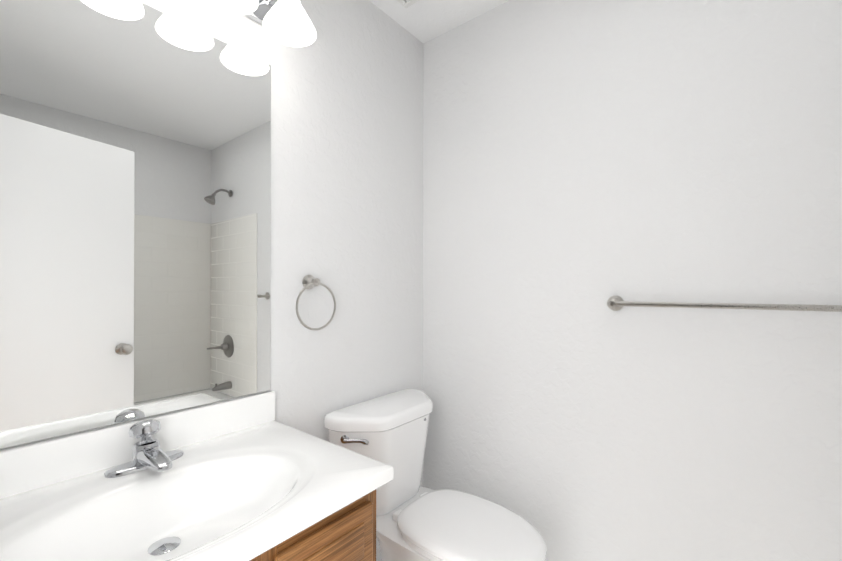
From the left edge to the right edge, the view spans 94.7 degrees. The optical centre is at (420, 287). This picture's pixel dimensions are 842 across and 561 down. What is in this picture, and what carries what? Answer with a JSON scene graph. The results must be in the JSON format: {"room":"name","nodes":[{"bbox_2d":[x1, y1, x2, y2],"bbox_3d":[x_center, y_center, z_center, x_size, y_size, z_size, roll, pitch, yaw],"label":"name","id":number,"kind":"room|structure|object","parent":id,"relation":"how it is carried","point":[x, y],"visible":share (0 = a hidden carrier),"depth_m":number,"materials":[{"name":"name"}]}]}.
{"room":"bathroom","nodes":[
{"label":"bathroom","id":0,"kind":"room"},
{"bbox_2d":[0,0,422,560],"bbox_3d":[-0.512,0.032,1.302,0.106,2.440,1.760,0,0,39],"label":"wall","id":1,"kind":"structure","parent":0,"point":[135,209],"depth_m":1.09,"materials":[{"name":"white paint"}]},
{"bbox_2d":[204,0,315,46],"bbox_3d":[-0.588,-0.858,0.960,0.216,0.184,0.745,0,0,39],"label":"sconce","id":2,"kind":"object","parent":1,"relation":"attached to","point":[287,22],"visible":1,"depth_m":1.17,"materials":[{"name":"white glass"}]},
{"bbox_2d":[296,275,335,329],"bbox_3d":[-0.374,0.051,1.354,0.055,0.194,0.166,0,0,39],"label":"towel ring","id":3,"kind":"object","parent":1,"relation":"attached to","point":[309,281],"visible":1,"depth_m":1.35,"materials":[{"name":"silver metal"}]},
{"bbox_2d":[369,0,508,43],"bbox_3d":[0.064,-1.223,0.085,2.530,0.060,2.950,0,0,39],"label":"ceiling","id":4,"kind":"structure","parent":0,"point":[423,21],"depth_m":1.68,"materials":[{"name":"white paint"}]},
{"bbox_2d":[397,0,418,7],"bbox_3d":[-0.043,-1.181,1.450,0.260,0.014,0.260,0,0,39],"label":"fan","id":5,"kind":"object","parent":4,"relation":"attached to","point":[406,3],"visible":0.98,"depth_m":1.60,"materials":[{"name":"white plastic"}]},
{"bbox_2d":[423,0,841,560],"bbox_3d":[0.992,0.031,1.163,2.430,2.440,0.100,0,0,39],"label":"wall","id":6,"kind":"structure","parent":0,"point":[584,161],"depth_m":1.30,"materials":[{"name":"white paint"}]},
{"bbox_2d":[607,296,841,311],"bbox_3d":[0.878,0.053,1.142,0.626,0.053,0.074,0,0,39],"label":"towel rail","id":7,"kind":"object","parent":6,"relation":"attached to","point":[615,303],"visible":1,"depth_m":1.11,"materials":[{"name":"silver metal"}]},
{"bbox_3d":[0.064,1.277,0.075,2.530,0.060,2.950,0,0,39],"label":"floor","id":8,"kind":"structure","parent":0,"visible":0},
{"bbox_2d":[0,391,392,560],"bbox_3d":[-0.512,0.783,0.792,0.534,0.934,0.763,0,0,39],"label":"bathroom vanity","id":9,"kind":"object","parent":8,"relation":"on","point":[247,478],"visible":1,"depth_m":0.86,"materials":[{"name":"brown wood"}]},
{"bbox_2d":[104,419,183,477],"bbox_3d":[-0.623,0.369,0.900,0.168,0.106,0.158,0,0,39],"label":"faucet","id":10,"kind":"object","parent":9,"relation":"on","point":[149,448],"depth_m":0.92,"materials":[{"name":"silver metal"}]},
{"bbox_2d":[324,389,546,560],"bbox_3d":[0.076,0.851,1.351,0.718,0.802,0.494,0,0,39],"label":"toilet","id":11,"kind":"object","parent":8,"relation":"on","point":[415,521],"visible":0.92,"depth_m":1.34,"materials":[{"name":"white ceramic"}]}
]}

